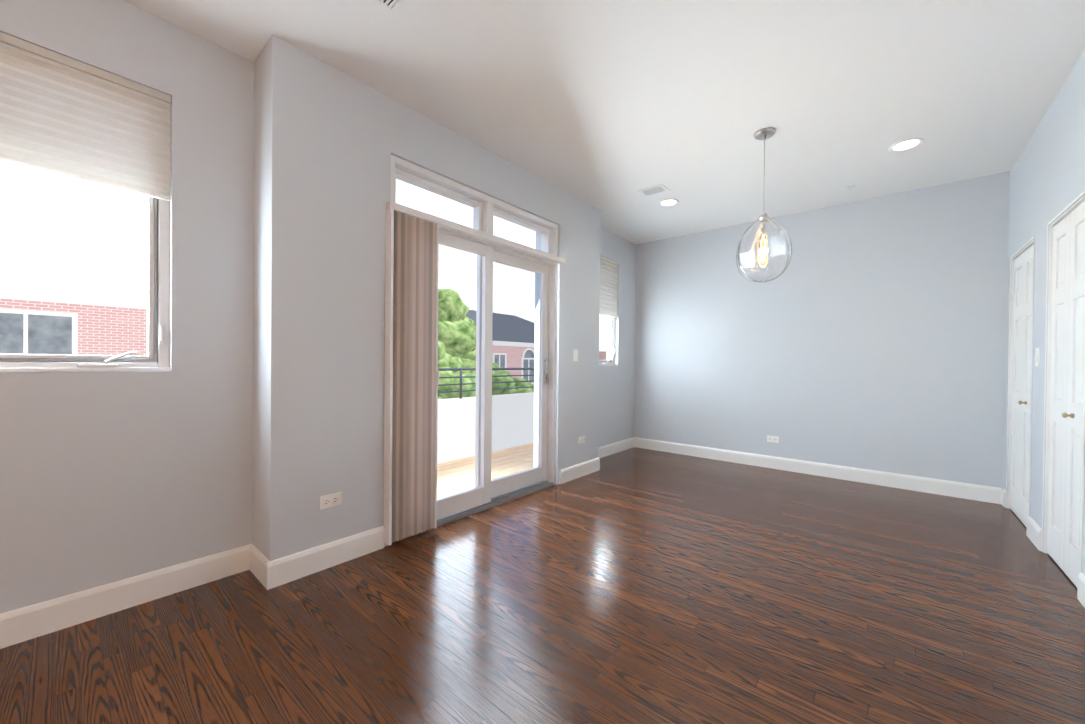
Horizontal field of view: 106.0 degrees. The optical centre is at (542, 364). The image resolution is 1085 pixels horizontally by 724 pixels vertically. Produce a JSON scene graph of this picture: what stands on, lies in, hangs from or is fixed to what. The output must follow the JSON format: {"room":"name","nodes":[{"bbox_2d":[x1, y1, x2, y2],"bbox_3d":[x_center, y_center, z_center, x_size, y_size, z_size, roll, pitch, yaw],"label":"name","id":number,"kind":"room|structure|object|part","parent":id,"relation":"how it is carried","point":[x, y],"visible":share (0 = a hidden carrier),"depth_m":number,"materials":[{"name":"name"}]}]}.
{"room":"empty living room","nodes":[
{"label":"empty living room","id":0,"kind":"room"},
{"bbox_2d":[0,0,253,613],"bbox_3d":[-2.854,-0.267,0.829,0.150,2.740,3.900,1,1,40],"label":"wall","id":1,"kind":"structure","parent":0,"point":[107,477],"depth_m":1.94,"materials":[{"name":"white paint"}]},
{"bbox_2d":[0,32,170,371],"bbox_3d":[-2.023,-0.633,1.790,0.124,1.323,0.578,1,1,40],"label":"window","id":2,"kind":"structure","parent":1,"relation":"in","point":[64,116],"depth_m":1.78,"materials":[{"name":"white fabric"}]},
{"label":"glass","id":3,"kind":"part","parent":2,"relation":"part of","materials":[{"name":"clear glass"}]},
{"bbox_3d":[-2.012,-0.633,1.781,0.008,1.233,0.488,1,1,40],"label":"near window screen frame","id":4,"kind":"part","parent":2,"relation":"part of","materials":[{"name":"white"}]},
{"bbox_3d":[-2.038,-0.634,1.803,0.055,1.241,0.496,1,1,40],"label":"near window sash","id":5,"kind":"part","parent":2,"relation":"part of","materials":[{"name":"white"}]},
{"bbox_2d":[0,32,170,200],"bbox_3d":[-1.984,-1.044,1.757,0.032,0.498,0.572,1,1,40],"label":"shade","id":6,"kind":"object","parent":2,"relation":"attached to","point":[61,115],"depth_m":1.75,"materials":[{"name":"fabric"}]},
{"bbox_3d":[-2.025,-0.633,1.792,0.118,1.323,0.578,1,1,40],"label":"frame","id":7,"kind":"part","parent":2,"relation":"part of","materials":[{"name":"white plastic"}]},
{"bbox_2d":[77,325,164,367],"bbox_3d":[-1.911,-0.090,1.865,0.038,0.201,0.280,1,1,40],"label":"window crank","id":8,"kind":"object","parent":2,"relation":"attached to","point":[161,341],"depth_m":1.85,"materials":[{"name":"white plastic"}]},
{"bbox_2d":[0,544,251,648],"bbox_3d":[-2.769,1.038,0.825,0.015,0.132,3.675,1,1,40],"label":"baseboard","id":9,"kind":"structure","parent":1,"relation":"attached to","point":[23,624],"depth_m":1.83,"materials":[{"name":"white wood"}]},
{"bbox_2d":[252,35,600,560],"bbox_3d":[-0.488,-0.262,3.267,0.300,2.740,3.000,1,1,40],"label":"wall","id":10,"kind":"structure","parent":0,"point":[329,140],"depth_m":2.27,"materials":[{"name":"white paint"}]},
{"bbox_2d":[249,544,268,587],"bbox_3d":[-1.470,1.041,2.123,0.285,0.132,0.015,1,1,40],"label":"baseboard","id":11,"kind":"structure","parent":10,"relation":"attached to","point":[258,560],"depth_m":2.12,"materials":[{"name":"white wood"}]},
{"bbox_2d":[266,526,383,589],"bbox_3d":[-1.163,1.043,2.252,0.015,0.132,0.610,1,1,40],"label":"baseboard","id":12,"kind":"structure","parent":10,"relation":"attached to","point":[290,568],"depth_m":2.21,"materials":[{"name":"white wood"}]},
{"bbox_2d":[320,492,341,509],"bbox_3d":[-1.164,0.746,2.250,0.010,0.070,0.115,1,1,40],"label":"outlet","id":13,"kind":"object","parent":10,"relation":"attached to","point":[330,500],"visible":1,"depth_m":2.25,"materials":[{"name":"white plastic"}]},
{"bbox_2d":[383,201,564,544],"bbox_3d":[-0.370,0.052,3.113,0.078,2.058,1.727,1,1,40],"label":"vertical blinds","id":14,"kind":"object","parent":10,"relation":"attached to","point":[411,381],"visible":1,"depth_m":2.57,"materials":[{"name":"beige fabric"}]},
{"bbox_2d":[391,155,557,541],"bbox_3d":[-0.472,-0.096,3.215,0.176,2.409,1.678,1,1,40],"label":"sliding door","id":15,"kind":"structure","parent":10,"relation":"in","point":[489,203],"depth_m":3.19,"materials":[{"name":"white plastic"}]},
{"label":"panel fixed glass","id":16,"kind":"part","parent":15,"relation":"part of","materials":[{"name":"clear glass"}]},
{"bbox_3d":[-0.680,0.077,2.894,0.042,1.993,0.837,1,1,40],"label":"fixed sliding door panel","id":17,"kind":"part","parent":15,"relation":"part of","materials":[{"name":"clear glass"}]},
{"bbox_2d":[395,168,550,252],"bbox_3d":[-0.470,-1.123,3.214,0.075,0.271,1.594,1,1,40],"label":"sash","id":18,"kind":"object","parent":15,"relation":"attached to","point":[432,187],"visible":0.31,"depth_m":3.14,"materials":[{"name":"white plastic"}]},
{"bbox_3d":[-0.237,0.076,3.512,0.043,1.993,0.837,1,1,40],"label":"sliding panel of the sliding door","id":19,"kind":"part","parent":15,"relation":"part of","materials":[{"name":"clear glass"}]},
{"label":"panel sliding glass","id":20,"kind":"part","parent":15,"relation":"part of","materials":[{"name":"clear glass"}]},
{"bbox_3d":[0.037,0.060,3.778,0.028,0.240,0.040,1,1,40],"label":"handle","id":21,"kind":"part","parent":15,"relation":"part of","materials":[{"name":"silver metal"}]},
{"bbox_2d":[402,480,553,538],"bbox_3d":[-0.482,1.092,3.222,0.180,0.034,1.596,1,1,40],"label":"sliding door sill","id":22,"kind":"structure","parent":10,"relation":"attached to","point":[513,495],"depth_m":3.31,"materials":[{"name":"grey metal"}]},
{"bbox_2d":[573,349,577,360],"bbox_3d":[0.327,-0.094,3.987,0.014,0.115,0.070,1,1,40],"label":"light switch","id":23,"kind":"object","parent":10,"relation":"attached to","point":[575,354],"visible":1,"depth_m":3.98,"materials":[{"name":"white plastic"}]},
{"bbox_2d":[560,458,599,483],"bbox_3d":[0.384,1.045,4.074,0.015,0.132,0.670,1,1,40],"label":"baseboard","id":24,"kind":"structure","parent":10,"relation":"attached to","point":[573,472],"depth_m":4.04,"materials":[{"name":"white wood"}]},
{"bbox_2d":[579,436,585,443],"bbox_3d":[0.398,0.748,4.089,0.010,0.070,0.115,1,1,40],"label":"outlet","id":25,"kind":"object","parent":10,"relation":"attached to","point":[582,439],"visible":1,"depth_m":4.09,"materials":[{"name":"white plastic"}]},
{"bbox_2d":[0,447,1084,723],"bbox_3d":[0.162,1.189,1.185,4.020,0.120,8.350,1,1,40],"label":"floor","id":26,"kind":"structure","parent":0,"point":[634,585],"depth_m":1.76,"materials":[{"name":"brown wood"}]},
{"bbox_2d":[123,0,1084,243],"bbox_3d":[0.128,-1.671,1.217,4.180,0.120,8.350,1,1,40],"label":"ceiling","id":27,"kind":"structure","parent":0,"point":[609,109],"depth_m":2.33,"materials":[{"name":"white paint"}]},
{"bbox_2d":[373,0,406,13],"bbox_3d":[-0.753,-1.619,1.687,0.160,0.008,0.385,1,1,40],"label":"ceiling vent","id":28,"kind":"object","parent":27,"relation":"in","point":[392,6],"visible":1,"depth_m":1.83,"materials":[{"name":"white metal"}]},
{"bbox_2d":[638,184,669,196],"bbox_3d":[1.032,-1.617,3.795,0.240,0.008,0.170,1,1,40],"label":"ceiling vent","id":29,"kind":"object","parent":27,"relation":"in","point":[654,190],"visible":1,"depth_m":3.78,"materials":[{"name":"white metal"}]},
{"bbox_2d":[659,199,678,206],"bbox_3d":[1.260,-1.616,4.080,0.196,0.008,0.196,1,1,40],"label":"recessed light","id":30,"kind":"object","parent":27,"relation":"in","point":[668,202],"visible":1,"depth_m":4.08,"materials":[{"name":"white"}]},
{"bbox_2d":[736,127,791,282],"bbox_3d":[1.534,-1.092,2.837,0.347,1.034,0.347,1,1,40],"label":"pendant light","id":31,"kind":"object","parent":27,"relation":"hanging from","point":[764,251],"visible":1,"depth_m":2.73,"materials":[{"name":"clear glass"}]},
{"bbox_3d":[1.532,-0.802,2.839,0.347,0.454,0.347,1,1,40],"label":"glass globe","id":32,"kind":"part","parent":31,"relation":"part of"},
{"bbox_3d":[1.536,-1.309,2.835,0.004,0.511,0.004,1,1,40],"label":"cord","id":33,"kind":"part","parent":31,"relation":"part of","materials":[{"name":"grey plastic"}]},
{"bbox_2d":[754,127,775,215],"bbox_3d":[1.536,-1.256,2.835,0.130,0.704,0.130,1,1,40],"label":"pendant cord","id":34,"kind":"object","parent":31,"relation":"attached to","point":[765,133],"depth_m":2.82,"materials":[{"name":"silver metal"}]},
{"bbox_2d":[888,138,923,152],"bbox_3d":[2.642,-1.595,2.972,0.196,0.008,0.196,1,1,40],"label":"recessed light","id":35,"kind":"object","parent":27,"relation":"in","point":[906,145],"visible":1,"depth_m":2.97,"materials":[{"name":"white"}]},
{"bbox_2d":[598,227,635,446],"bbox_3d":[0.740,-0.262,5.045,0.150,2.740,1.420,1,1,40],"label":"wall","id":36,"kind":"structure","parent":0,"point":[616,412],"depth_m":5.24,"materials":[{"name":"white paint"}]},
{"bbox_2d":[599,256,617,365],"bbox_3d":[0.727,-0.647,5.011,0.124,1.308,0.568,1,1,40],"label":"window","id":37,"kind":"structure","parent":36,"relation":"in","point":[608,285],"depth_m":5.07,"materials":[{"name":"white plastic"}]},
{"label":"glass","id":38,"kind":"part","parent":37,"relation":"part of","materials":[{"name":"clear glass"}]},
{"bbox_3d":[0.712,-0.648,5.024,0.055,1.226,0.486,1,1,40],"label":"far window sash","id":39,"kind":"part","parent":37,"relation":"part of","materials":[{"name":"white"}]},
{"bbox_3d":[0.737,-0.647,5.002,0.008,1.218,0.478,1,1,40],"label":"far window screen frame","id":40,"kind":"part","parent":37,"relation":"part of","materials":[{"name":"white"}]},
{"bbox_3d":[0.725,-0.647,5.013,0.118,1.308,0.568,1,1,40],"label":"frame","id":41,"kind":"part","parent":37,"relation":"part of","materials":[{"name":"white plastic"}]},
{"bbox_2d":[599,256,617,317],"bbox_3d":[0.765,-0.951,4.979,0.032,0.698,0.562,1,1,40],"label":"shade","id":42,"kind":"object","parent":37,"relation":"attached to","point":[608,267],"depth_m":5.02,"materials":[{"name":"fabric"}]},
{"bbox_2d":[603,348,615,363],"bbox_3d":[0.837,-0.111,5.084,0.038,0.201,0.275,1,1,40],"label":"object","id":43,"kind":"structure","parent":37,"relation":"attached to","point":[614,351],"depth_m":5.14,"materials":[{"name":"white plastic"}]},
{"bbox_2d":[598,437,634,457],"bbox_3d":[0.805,1.042,5.018,0.015,0.132,1.345,1,1,40],"label":"baseboard","id":44,"kind":"structure","parent":36,"relation":"attached to","point":[613,448],"depth_m":5.14,"materials":[{"name":"white wood"}]},
{"bbox_2d":[634,171,1009,489],"bbox_3d":[2.586,-0.241,4.507,3.660,2.740,0.150,1,1,40],"label":"wall","id":45,"kind":"structure","parent":0,"point":[870,334],"depth_m":4.04,"materials":[{"name":"white paint"}]},
{"bbox_2d":[767,435,778,442],"bbox_3d":[2.513,0.809,4.463,0.115,0.070,0.010,1,1,40],"label":"outlet","id":46,"kind":"object","parent":45,"relation":"attached to","point":[774,439],"visible":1,"depth_m":4.46,"materials":[{"name":"white plastic"}]},
{"bbox_2d":[634,437,1001,503],"bbox_3d":[2.514,1.063,4.459,3.345,0.132,0.015,1,1,40],"label":"baseboard","id":47,"kind":"structure","parent":45,"relation":"attached to","point":[989,494],"depth_m":4.07,"materials":[{"name":"white wood"}]},
{"bbox_2d":[1004,50,1084,574],"bbox_3d":[1.221,-0.224,0.189,0.150,2.740,8.200,1,1,40],"label":"wall","id":48,"kind":"structure","parent":0,"point":[1047,178],"depth_m":2.59,"materials":[{"name":"white paint"}]},
{"bbox_2d":[1002,489,1005,507],"bbox_3d":[3.761,1.083,3.331,0.015,0.132,0.089,1,1,40],"label":"baseboard","id":49,"kind":"structure","parent":48,"relation":"attached to","point":[1003,497],"depth_m":3.31,"materials":[{"name":"white wood"}]},
{"bbox_2d":[1006,236,1034,515],"bbox_3d":[3.529,0.142,3.004,0.088,2.014,0.708,1,1,40],"label":"door frame","id":50,"kind":"structure","parent":48,"relation":"in","point":[1011,301],"depth_m":3.26,"materials":[{"name":"white wood"}]},
{"bbox_2d":[1010,245,1032,525],"bbox_3d":[3.538,0.154,2.996,0.033,1.974,0.650,1,1,40],"label":"closet door","id":51,"kind":"structure","parent":48,"relation":"in","point":[1021,384],"depth_m":3.02,"materials":[{"name":"white wood"}]},
{"bbox_2d":[1026,516,1041,550],"bbox_3d":[3.173,1.082,2.639,0.015,0.132,0.303,1,1,40],"label":"baseboard","id":52,"kind":"structure","parent":48,"relation":"attached to","point":[1033,531],"depth_m":2.62,"materials":[{"name":"white wood"}]},
{"bbox_2d":[1035,348,1039,365],"bbox_3d":[3.196,-0.052,2.645,0.014,0.120,0.075,1,1,40],"label":"light switch","id":53,"kind":"object","parent":48,"relation":"attached to","point":[1037,357],"visible":1,"depth_m":2.63,"materials":[{"name":"white plastic"}]},
{"bbox_2d":[1041,191,1084,572],"bbox_3d":[2.881,0.141,2.242,0.088,2.014,0.678,1,1,40],"label":"door frame","id":54,"kind":"structure","parent":48,"relation":"in","point":[1048,353],"depth_m":2.49,"materials":[{"name":"white wood"}]},
{"bbox_3d":[2.786,0.268,2.170,0.039,0.028,0.028,1,1,40],"label":"knob","id":55,"kind":"part","parent":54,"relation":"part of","materials":[{"name":"gold metal"}]},
{"bbox_2d":[1047,201,1084,586],"bbox_3d":[2.891,0.153,2.234,0.033,1.974,0.620,1,1,40],"label":"closet door","id":56,"kind":"structure","parent":48,"relation":"in","point":[1066,396],"depth_m":2.24,"materials":[{"name":"white wood"}]},
{"bbox_2d":[1077,573,1084,607],"bbox_3d":[0.611,1.079,-0.377,0.015,0.132,6.249,1,1,40],"label":"baseboard","id":57,"kind":"structure","parent":48,"relation":"attached to","point":[1081,589],"depth_m":1.97,"materials":[{"name":"white wood"}]},
{"label":"outside","id":58,"kind":"structure","parent":0,"visible":0},
{"bbox_2d":[437,443,533,498],"bbox_3d":[-0.949,1.143,4.064,1.399,0.050,13.000,1,1,40],"label":"deck","id":59,"kind":"object","parent":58,"point":[463,479],"depth_m":4.44,"materials":[{"name":"brown wood"}]},
{"bbox_2d":[437,392,533,463],"bbox_3d":[-1.413,0.758,4.459,0.210,0.704,13.000,1,1,40],"label":"parapet","id":60,"kind":"object","parent":59,"relation":"on","point":[458,439],"depth_m":5.01,"materials":[{"name":"white paint"}]},
{"bbox_2d":[438,368,533,398],"bbox_3d":[-1.408,0.221,4.455,0.030,0.369,12.800,1,1,40],"label":"railing","id":61,"kind":"object","parent":60,"relation":"on","point":[460,376],"depth_m":5.04,"materials":[{"name":"grey metal"}]},
{"bbox_3d":[-22.830,7.091,39.044,79.500,0.100,150.000,1,1,40],"label":"ground","id":62,"kind":"structure","parent":58,"visible":0},
{"bbox_2d":[0,289,155,362],"bbox_3d":[-17.434,2.696,12.489,10.162,9.170,14.660,1,1,40],"label":"house","id":63,"kind":"structure","parent":62,"relation":"on","point":[62,319],"depth_m":10.66,"materials":[{"name":"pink brick"}]},
{"bbox_2d":[438,288,515,398],"bbox_3d":[-4.143,2.168,16.317,5.832,10.426,5.823,1,1,40],"label":"tree","id":64,"kind":"object","parent":62,"relation":"on","point":[452,346],"depth_m":14.98,"materials":[{"name":"green plant"}]},
{"bbox_2d":[466,310,534,385],"bbox_3d":[-4.209,1.598,31.500,12.320,11.350,12.200,1,1,40],"label":"brick house","id":65,"kind":"structure","parent":62,"relation":"on","point":[508,331],"depth_m":26.18,"materials":[{"name":"pink brick"}]},
{"bbox_2d":[508,377,533,393],"bbox_3d":[-0.859,3.946,16.000,2.686,6.938,2.264,1,1,40],"label":"tree","id":66,"kind":"object","parent":62,"relation":"on","point":[521,390],"depth_m":15.59,"materials":[{"name":"green plant"}]},
{"bbox_2d":[599,349,606,359],"bbox_3d":[15.496,3.001,45.856,13.160,8.720,30.160,1,1,40],"label":"house","id":67,"kind":"structure","parent":62,"relation":"on","point":[601,353],"depth_m":34.92,"materials":[{"name":"brick"}]}
]}

